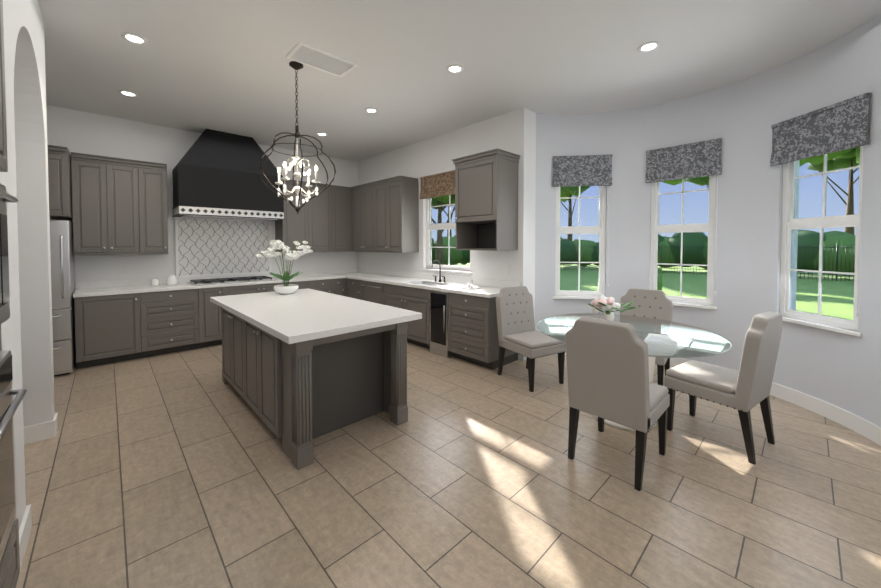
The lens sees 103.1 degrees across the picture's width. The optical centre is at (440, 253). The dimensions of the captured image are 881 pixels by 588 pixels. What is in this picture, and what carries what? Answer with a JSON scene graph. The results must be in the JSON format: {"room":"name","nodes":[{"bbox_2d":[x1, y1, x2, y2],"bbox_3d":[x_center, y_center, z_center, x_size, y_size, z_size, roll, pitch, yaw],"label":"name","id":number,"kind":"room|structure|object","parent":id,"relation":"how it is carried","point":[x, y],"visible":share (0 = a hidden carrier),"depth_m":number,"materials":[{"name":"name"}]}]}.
{"room":"kitchen","nodes":[
{"label":"kitchen","id":0,"kind":"room"},
{"bbox_2d":[0,0,54,528],"bbox_3d":[-0.890,-0.126,0.114,0.470,3.250,7.010,-1,2,-44],"label":"wall","id":1,"kind":"structure","parent":0,"point":[26,334],"depth_m":2.60,"materials":[{"name":"white paint"}]},
{"bbox_2d":[16,504,31,585],"bbox_3d":[-1.997,1.396,1.664,0.015,0.130,0.506,-1,2,-44],"label":"baseboard","id":2,"kind":"structure","parent":1,"relation":"attached to","point":[25,529],"depth_m":1.72,"materials":[{"name":"white"}]},
{"bbox_2d":[24,412,57,438],"bbox_3d":[-3.303,1.370,2.691,0.486,0.130,0.036,-1,2,-44],"label":"baseboard","id":3,"kind":"structure","parent":1,"relation":"attached to","point":[40,432],"depth_m":2.68,"materials":[{"name":"white"}]},
{"bbox_2d":[46,105,357,289],"bbox_3d":[-3.818,-0.263,5.640,5.470,3.250,0.250,-1,2,-44],"label":"wall","id":4,"kind":"structure","parent":0,"point":[71,130],"depth_m":5.07,"materials":[{"name":"white paint"}]},
{"bbox_2d":[47,145,72,218],"bbox_3d":[-4.873,-0.827,3.980,0.910,0.800,0.665,-1,2,-44],"label":"upper cabinet","id":5,"kind":"object","parent":4,"relation":"attached to","point":[60,182],"visible":0.4,"depth_m":4.04,"materials":[{"name":"grey wood"}]},
{"bbox_2d":[70,152,167,254],"bbox_3d":[-4.294,-0.615,4.725,0.930,1.260,0.395,-1,2,-44],"label":"upper cabinet","id":6,"kind":"object","parent":4,"relation":"attached to","point":[119,206],"visible":1,"depth_m":4.57,"materials":[{"name":"grey wood"}]},
{"bbox_2d":[174,217,271,277],"bbox_3d":[-3.508,-0.105,5.747,1.370,0.940,0.020,-1,2,-44],"label":"backsplash panel","id":7,"kind":"object","parent":4,"relation":"attached to","point":[204,247],"visible":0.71,"depth_m":5.68,"materials":[{"name":"tile"}]},
{"bbox_2d":[172,129,284,220],"bbox_3d":[-3.305,-1.216,5.507,1.420,1.334,0.610,-1,2,-44],"label":"range hood","id":8,"kind":"object","parent":4,"relation":"attached to","point":[215,174],"visible":1,"depth_m":5.26,"materials":[{"name":"black metal"}]},
{"bbox_2d":[275,183,334,250],"bbox_3d":[-2.495,-0.646,6.467,0.957,1.175,0.361,-1,2,-44],"label":"upper cabinet","id":9,"kind":"object","parent":4,"relation":"attached to","point":[321,222],"depth_m":6.34,"materials":[{"name":"grey wood"}]},
{"bbox_2d":[335,187,352,250],"bbox_3d":[-1.930,-0.659,7.006,0.832,1.175,0.361,-1,2,-44],"label":"upper cabinet","id":10,"kind":"object","parent":4,"relation":"attached to","point":[343,198],"depth_m":6.80,"materials":[{"name":"grey wood"}]},
{"bbox_2d":[358,107,535,320],"bbox_3d":[-0.322,-0.276,6.157,0.300,3.250,4.330,-1,2,-44],"label":"wall","id":11,"kind":"structure","parent":0,"point":[514,131],"depth_m":5.02,"materials":[{"name":"white paint"}]},
{"bbox_2d":[351,184,370,251],"bbox_3d":[-1.309,-0.652,6.696,0.361,1.175,0.857,-1,2,-44],"label":"upper cabinet","id":12,"kind":"object","parent":11,"relation":"attached to","point":[361,197],"depth_m":6.64,"materials":[{"name":"grey wood"}]},
{"bbox_2d":[371,176,418,251],"bbox_3d":[-0.799,-0.638,6.162,0.361,1.175,0.847,-1,2,-44],"label":"upper cabinet","id":13,"kind":"object","parent":11,"relation":"attached to","point":[385,215],"depth_m":5.93,"materials":[{"name":"grey wood"}]},
{"bbox_2d":[420,170,454,198],"bbox_3d":[0.052,-1.084,5.479,0.045,0.360,1.120,-1,2,-44],"label":"valance","id":14,"kind":"object","parent":11,"relation":"attached to","point":[439,184],"visible":0.58,"depth_m":5.56,"materials":[{"name":"brown fabric"}]},
{"bbox_2d":[421,195,471,273],"bbox_3d":[0.117,-0.421,5.556,0.150,1.430,1.120,-1,2,-44],"label":"window","id":15,"kind":"structure","parent":11,"relation":"in","point":[449,226],"depth_m":5.69,"materials":[{"name":"white"}]},
{"bbox_2d":[452,148,520,250],"bbox_3d":[0.589,-0.653,4.619,0.485,1.220,0.770,-1,2,-44],"label":"wall cabinet","id":16,"kind":"object","parent":11,"relation":"attached to","point":[486,200],"visible":1,"depth_m":4.45,"materials":[{"name":"grey wood"}]},
{"bbox_2d":[520,354,526,360],"bbox_3d":[1.166,1.323,4.626,0.316,0.130,0.036,-1,2,-44],"label":"baseboard","id":17,"kind":"structure","parent":11,"relation":"attached to","point":[522,358],"depth_m":4.52,"materials":[{"name":"white"}]},
{"bbox_2d":[16,342,880,587],"bbox_3d":[0.017,1.461,2.672,6.860,0.050,9.900,-1,2,-44],"label":"floor","id":18,"kind":"structure","parent":0,"point":[175,470],"depth_m":2.11,"materials":[{"name":"tile"}]},
{"bbox_2d":[0,0,26,587],"bbox_3d":[-1.676,0.160,1.023,0.526,2.632,0.810,-1,2,-44],"label":"tall cabinet","id":19,"kind":"object","parent":18,"relation":"on","point":[9,551],"visible":1,"depth_m":1.36,"materials":[{"name":"grey wood"}]},
{"bbox_2d":[50,220,75,376],"bbox_3d":[-4.798,0.514,3.934,0.910,1.780,0.831,-1,2,-44],"label":"refrigerator","id":20,"kind":"object","parent":18,"relation":"on","point":[62,288],"visible":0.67,"depth_m":3.96,"materials":[{"name":"silver metal"}]},
{"bbox_2d":[74,293,141,368],"bbox_3d":[-4.328,0.951,4.568,0.590,0.876,0.631,-1,2,-44],"label":"base cabinet","id":21,"kind":"object","parent":18,"relation":"on","point":[109,329],"depth_m":4.34,"materials":[{"name":"grey wood"}]},
{"bbox_2d":[142,288,205,357],"bbox_3d":[-3.887,0.941,4.989,0.743,0.876,0.631,-1,2,-44],"label":"base cabinet","id":22,"kind":"object","parent":18,"relation":"on","point":[173,321],"depth_m":4.79,"materials":[{"name":"grey wood"}]},
{"bbox_2d":[206,286,229,346],"bbox_3d":[-3.530,0.933,5.330,0.356,0.876,0.631,-1,2,-44],"label":"base cabinet","id":23,"kind":"object","parent":18,"relation":"on","point":[213,315],"depth_m":5.12,"materials":[{"name":"grey wood"}]},
{"bbox_2d":[230,282,297,294],"bbox_3d":[-3.062,0.922,5.776,1.162,0.876,0.631,-1,2,-44],"label":"base cabinet","id":24,"kind":"object","parent":18,"relation":"on","point":[258,288],"depth_m":5.47,"materials":[{"name":"grey wood"}]},
{"bbox_2d":[298,280,317,289],"bbox_3d":[-2.563,0.910,6.253,0.443,0.876,0.631,-1,2,-44],"label":"base cabinet","id":25,"kind":"object","parent":18,"relation":"on","point":[313,284],"depth_m":6.07,"materials":[{"name":"grey wood"}]},
{"bbox_2d":[221,308,407,469],"bbox_3d":[-1.345,0.980,3.406,1.028,0.875,2.119,-1,2,-44],"label":"kitchen island","id":26,"kind":"object","parent":18,"relation":"on","point":[298,397],"visible":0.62,"depth_m":2.85,"materials":[{"name":"grey wood"}]},
{"bbox_2d":[210,288,421,343],"bbox_3d":[-1.342,0.515,3.391,1.100,0.050,2.290,-1,2,-44],"label":"island countertop","id":27,"kind":"structure","parent":26,"relation":"on","point":[301,315],"depth_m":2.92,"materials":[{"name":"white stone"}]},
{"bbox_2d":[255,239,312,294],"bbox_3d":[-1.813,0.153,4.084,0.560,0.638,0.584,-1,2,-44],"label":"potted orchid","id":28,"kind":"object","parent":27,"relation":"on","point":[285,288],"visible":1,"depth_m":4.02,"materials":[{"name":"white plant"}]},
{"bbox_2d":[318,279,333,293],"bbox_3d":[-2.325,0.904,6.480,0.442,0.876,0.631,-1,2,-44],"label":"base cabinet","id":29,"kind":"object","parent":18,"relation":"on","point":[327,285],"depth_m":6.31,"materials":[{"name":"grey wood"}]},
{"bbox_2d":[334,278,345,295],"bbox_3d":[-2.129,0.900,6.667,0.325,0.876,0.631,-1,2,-44],"label":"base cabinet","id":30,"kind":"object","parent":18,"relation":"on","point":[339,284],"depth_m":6.49,"materials":[{"name":"grey wood"}]},
{"bbox_2d":[73,268,352,297],"bbox_3d":[-3.038,0.410,5.778,4.166,0.142,0.645,-1,2,-44],"label":"countertop","id":31,"kind":"structure","parent":30,"relation":"on","point":[139,285],"depth_m":4.99,"materials":[{"name":"white stone"}]},
{"bbox_2d":[151,277,158,285],"bbox_3d":[-4.032,0.398,4.933,0.090,0.120,0.090,-1,2,-44],"label":"canister","id":32,"kind":"object","parent":31,"relation":"on","point":[154,281],"visible":1,"depth_m":4.91,"materials":[{"name":"white ceramic"}]},
{"bbox_2d":[166,274,180,285],"bbox_3d":[-3.845,0.378,5.042,0.178,0.155,0.136,-1,2,-44],"label":"kettle","id":33,"kind":"object","parent":31,"relation":"on","point":[171,279],"visible":1,"depth_m":4.99,"materials":[{"name":"white ceramic"}]},
{"bbox_2d":[187,276,273,285],"bbox_3d":[-3.290,0.421,5.532,1.100,0.044,0.501,-1,2,-44],"label":"cooktop","id":34,"kind":"object","parent":31,"relation":"in","point":[227,280],"visible":1,"depth_m":5.41,"materials":[{"name":"silver metal"}]},
{"bbox_2d":[345,267,519,297],"bbox_3d":[-0.368,0.416,5.536,0.640,0.142,3.390,-1,2,-44],"label":"countertop","id":35,"kind":"structure","parent":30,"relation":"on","point":[489,288],"depth_m":5.39,"materials":[{"name":"white stone"}]},
{"bbox_2d":[432,260,444,281],"bbox_3d":[-0.063,0.271,5.416,0.205,0.351,0.226,-1,2,-44],"label":"faucet","id":36,"kind":"object","parent":35,"relation":"on","point":[440,280],"visible":1,"depth_m":5.46,"materials":[{"name":"black metal"}]},
{"bbox_2d":[462,280,479,288],"bbox_3d":[0.403,0.415,4.675,0.250,0.100,0.250,-1,2,-44],"label":"tray","id":37,"kind":"object","parent":35,"relation":"on","point":[470,285],"visible":1,"depth_m":4.70,"materials":[{"name":"white ceramic"}]},
{"bbox_2d":[347,278,358,298],"bbox_3d":[-1.353,0.902,6.583,0.634,0.876,0.616,-1,2,-44],"label":"base cabinet","id":38,"kind":"object","parent":18,"relation":"on","point":[352,284],"depth_m":6.39,"materials":[{"name":"grey wood"}]},
{"bbox_2d":[359,280,378,303],"bbox_3d":[-0.945,0.912,6.155,0.634,0.876,0.793,-1,2,-44],"label":"base cabinet","id":39,"kind":"object","parent":18,"relation":"on","point":[368,290],"depth_m":5.98,"materials":[{"name":"grey wood"}]},
{"bbox_2d":[379,283,426,346],"bbox_3d":[-0.338,0.928,5.521,0.634,0.876,1.187,-1,2,-44],"label":"base cabinet","id":40,"kind":"object","parent":18,"relation":"on","point":[403,297],"depth_m":5.22,"materials":[{"name":"grey wood"}]},
{"bbox_2d":[423,289,446,357],"bbox_3d":[0.175,0.941,4.983,0.634,0.876,0.416,-1,2,-44],"label":"dishwasher","id":41,"kind":"object","parent":18,"relation":"on","point":[434,302],"depth_m":4.78,"materials":[{"name":"black"}]},
{"bbox_2d":[447,292,517,369],"bbox_3d":[0.554,0.951,4.586,0.634,0.876,0.683,-1,2,-44],"label":"base cabinet","id":42,"kind":"object","parent":18,"relation":"on","point":[459,326],"depth_m":4.32,"materials":[{"name":"grey wood"}]},
{"bbox_2d":[496,286,565,391],"bbox_3d":[0.992,0.901,3.909,0.507,1.009,0.613,-1,2,-29],"label":"chair","id":43,"kind":"object","parent":18,"relation":"on","point":[518,333],"visible":0.98,"depth_m":3.96,"materials":[{"name":"beige fabric"}]},
{"bbox_2d":[565,317,669,490],"bbox_3d":[1.248,0.936,2.466,0.613,1.009,0.507,-1,2,-44],"label":"chair","id":44,"kind":"object","parent":18,"relation":"on","point":[608,369],"visible":1,"depth_m":2.26,"materials":[{"name":"beige fabric"}]},
{"bbox_2d":[537,313,731,430],"bbox_3d":[1.596,1.046,3.064,1.460,0.760,1.460,-1,2,-44],"label":"dining table","id":45,"kind":"object","parent":18,"relation":"on","point":[665,338],"visible":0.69,"depth_m":2.90,"materials":[{"name":"clear glass"}]},
{"bbox_2d":[588,295,636,320],"bbox_3d":[1.624,0.537,3.356,0.451,0.241,0.379,-1,2,-44],"label":"bouquet","id":46,"kind":"object","parent":45,"relation":"on","point":[609,305],"visible":0.96,"depth_m":3.36,"materials":[{"name":"white plant"}]},
{"bbox_2d":[620,288,672,385],"bbox_3d":[2.127,0.906,3.711,0.507,1.009,0.613,1,2,39],"label":"chair","id":47,"kind":"object","parent":18,"relation":"on","point":[650,303],"visible":0.48,"depth_m":3.81,"materials":[{"name":"beige fabric"}]},
{"bbox_2d":[664,311,782,464],"bbox_3d":[2.187,0.930,2.724,0.507,1.009,0.613,-1,2,-34],"label":"chair","id":48,"kind":"object","parent":18,"relation":"on","point":[745,389],"visible":0.98,"depth_m":2.52,"materials":[{"name":"beige fabric"}]},
{"bbox_2d":[37,0,880,161],"bbox_3d":[0.017,-1.863,2.590,6.860,0.100,9.900,-1,2,-44],"label":"ceiling","id":49,"kind":"structure","parent":0,"point":[199,66],"depth_m":3.27,"materials":[{"name":"white paint"}]},
{"bbox_2d":[118,90,137,96],"bbox_3d":[-3.606,-1.843,4.040,0.170,0.009,0.170,-1,2,-44],"label":"recessed light","id":50,"kind":"object","parent":49,"relation":"in","point":[127,93],"visible":0.96,"depth_m":4.03,"materials":[{"name":"white"}]},
{"bbox_2d":[121,32,147,44],"bbox_3d":[-2.591,-1.817,2.963,0.170,0.009,0.170,-1,2,-44],"label":"recessed light","id":51,"kind":"object","parent":49,"relation":"in","point":[134,38],"visible":1,"depth_m":2.96,"materials":[{"name":"white"}]},
{"bbox_2d":[259,61,335,213],"bbox_3d":[-1.400,-1.108,3.413,0.735,1.449,0.736,-1,2,-44],"label":"chandelier","id":52,"kind":"object","parent":49,"relation":"hanging from","point":[295,65],"visible":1,"depth_m":3.40,"materials":[{"name":"brown metal"}]},
{"bbox_2d":[316,132,326,135],"bbox_3d":[-1.874,-1.880,5.527,0.170,0.009,0.170,-1,2,-44],"label":"recessed light","id":53,"kind":"object","parent":49,"relation":"in","point":[321,134],"visible":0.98,"depth_m":5.53,"materials":[{"name":"white"}]},
{"bbox_2d":[286,41,357,76],"bbox_3d":[-1.119,-1.826,3.318,0.560,0.015,0.340,-1,2,-44],"label":"ceiling vent","id":54,"kind":"object","parent":49,"relation":"in","point":[295,49],"visible":1,"depth_m":3.29,"materials":[{"name":"white metal"}]},
{"bbox_2d":[365,108,377,112],"bbox_3d":[-0.900,-1.856,4.550,0.170,0.009,0.170,-1,2,-44],"label":"recessed light","id":55,"kind":"object","parent":49,"relation":"in","point":[370,110],"visible":0.96,"depth_m":4.54,"materials":[{"name":"white"}]},
{"bbox_2d":[446,64,462,73],"bbox_3d":[0.143,-1.829,3.472,0.170,0.009,0.170,-1,2,-44],"label":"recessed light","id":56,"kind":"object","parent":49,"relation":"in","point":[454,68],"visible":1,"depth_m":3.46,"materials":[{"name":"white plastic"}]},
{"bbox_2d":[638,41,659,52],"bbox_3d":[1.839,-1.820,3.087,0.170,0.009,0.170,-1,2,-44],"label":"recessed light","id":57,"kind":"object","parent":49,"relation":"in","point":[648,46],"visible":1,"depth_m":3.08,"materials":[{"name":"white"}]},
{"bbox_2d":[535,14,880,426],"bbox_3d":[2.467,-0.213,3.613,1.960,3.250,3.657,-1,2,-44],"label":"wall","id":58,"kind":"structure","parent":0,"point":[837,369],"depth_m":3.69,"materials":[{"name":"white paint"}]},
{"bbox_2d":[553,186,607,299],"bbox_3d":[1.885,-0.300,4.724,0.717,1.830,0.130,0,1,7],"label":"bay window","id":59,"kind":"structure","parent":58,"relation":"in","point":[600,229],"depth_m":4.74,"materials":[{"name":"white"}]},
{"bbox_2d":[553,154,612,286],"bbox_3d":[1.876,-0.419,4.650,0.749,1.750,0.045,0,1,7],"label":"blinds","id":60,"kind":"object","parent":59,"relation":"attached to","point":[587,170],"visible":1,"depth_m":4.62,"materials":[{"name":"grey fabric"}]},
{"bbox_2d":[650,175,716,309],"bbox_3d":[2.903,-0.288,4.210,0.130,1.830,0.717,-1,2,-44],"label":"bay window","id":61,"kind":"structure","parent":58,"relation":"in","point":[682,228],"depth_m":4.20,"materials":[{"name":"white"}]},
{"bbox_2d":[645,138,721,295],"bbox_3d":[2.851,-0.406,4.157,0.045,1.750,0.749,-1,2,-44],"label":"blinds","id":62,"kind":"object","parent":61,"relation":"attached to","point":[695,159],"visible":1,"depth_m":4.10,"materials":[{"name":"grey fabric"}]},
{"bbox_2d":[553,352,880,445],"bbox_3d":[2.360,1.349,3.574,1.699,0.130,3.170,-1,2,-44],"label":"baseboard","id":63,"kind":"structure","parent":58,"relation":"attached to","point":[860,425],"depth_m":3.04,"materials":[{"name":"white"}]},
{"bbox_2d":[780,146,862,336],"bbox_3d":[3.374,-0.260,3.110,0.130,1.830,0.717,0,1,-3],"label":"bay window","id":64,"kind":"structure","parent":58,"relation":"in","point":[790,223],"depth_m":3.12,"materials":[{"name":"white"}]},
{"bbox_2d":[770,93,871,316],"bbox_3d":[3.302,-0.380,3.104,0.045,1.750,0.749,0,1,-3],"label":"window valance","id":65,"kind":"object","parent":64,"relation":"attached to","point":[839,126],"visible":0.98,"depth_m":3.00,"materials":[{"name":"grey fabric"}]},
{"label":"outside","id":66,"kind":"structure","parent":0,"visible":0},
{"bbox_2d":[444,263,853,320],"bbox_3d":[14.881,1.186,20.872,90.000,0.100,90.000,-1,2,-44],"label":"lawn","id":67,"kind":"structure","parent":66,"point":[664,281],"depth_m":13.84,"materials":[{"name":"green plant"}]},
{"bbox_2d":[432,194,454,264],"bbox_3d":[0.104,-2.183,17.340,4.794,6.808,5.348,-1,2,-44],"label":"tree","id":68,"kind":"object","parent":67,"relation":"on","point":[439,244],"depth_m":17.52,"materials":[{"name":"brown plant"}]},
{"bbox_2d":[444,202,454,236],"bbox_3d":[0.938,-4.937,31.751,6.664,11.601,7.808,-1,2,-44],"label":"tree","id":69,"kind":"object","parent":67,"relation":"on","point":[451,218],"depth_m":31.96,"materials":[{"name":"brown plant"}]},
{"bbox_2d":[560,186,587,240],"bbox_3d":[11.585,-5.577,31.456,8.916,12.895,9.370,-1,2,-44],"label":"tree","id":70,"kind":"object","parent":67,"relation":"on","point":[568,193],"depth_m":30.98,"materials":[{"name":"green plant"}]},
{"bbox_2d":[598,268,662,289],"bbox_3d":[4.607,0.745,6.223,4.845,1.266,9.781,-1,2,-44],"label":"shrub","id":71,"kind":"object","parent":67,"relation":"on","point":[659,276],"depth_m":8.13,"materials":[{"name":"green plant"}]},
{"bbox_2d":[432,244,854,280],"bbox_3d":[7.943,0.577,9.043,24.696,1.698,42.028,-1,2,-44],"label":"fence","id":72,"kind":"object","parent":67,"relation":"on","point":[669,268],"depth_m":19.62,"materials":[{"name":"black metal"}]},
{"bbox_2d":[661,179,685,184],"bbox_3d":[20.432,-6.852,36.151,10.647,15.213,10.781,-1,2,-44],"label":"tree","id":73,"kind":"object","parent":67,"relation":"on","point":[671,182],"depth_m":33.64,"materials":[{"name":"green plant"}]},
{"bbox_2d":[686,176,708,188],"bbox_3d":[19.696,-4.849,24.600,8.276,11.778,7.432,-1,2,-44],"label":"tree","id":74,"kind":"object","parent":67,"relation":"on","point":[696,180],"depth_m":24.38,"materials":[{"name":"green plant"}]},
{"bbox_2d":[799,147,859,234],"bbox_3d":[30.523,-6.278,25.814,9.903,14.576,10.327,-1,2,-44],"label":"tree","id":75,"kind":"object","parent":67,"relation":"on","point":[843,165],"depth_m":26.00,"materials":[{"name":"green plant"}]},
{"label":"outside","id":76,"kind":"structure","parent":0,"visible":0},
{"bbox_2d":[432,230,855,273],"bbox_3d":[8.948,-0.020,10.027,28.810,2.730,48.435,-1,2,-44],"label":"hedge","id":77,"kind":"object","parent":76,"point":[573,251],"depth_m":20.41,"materials":[{"name":"green plant"}]}
]}

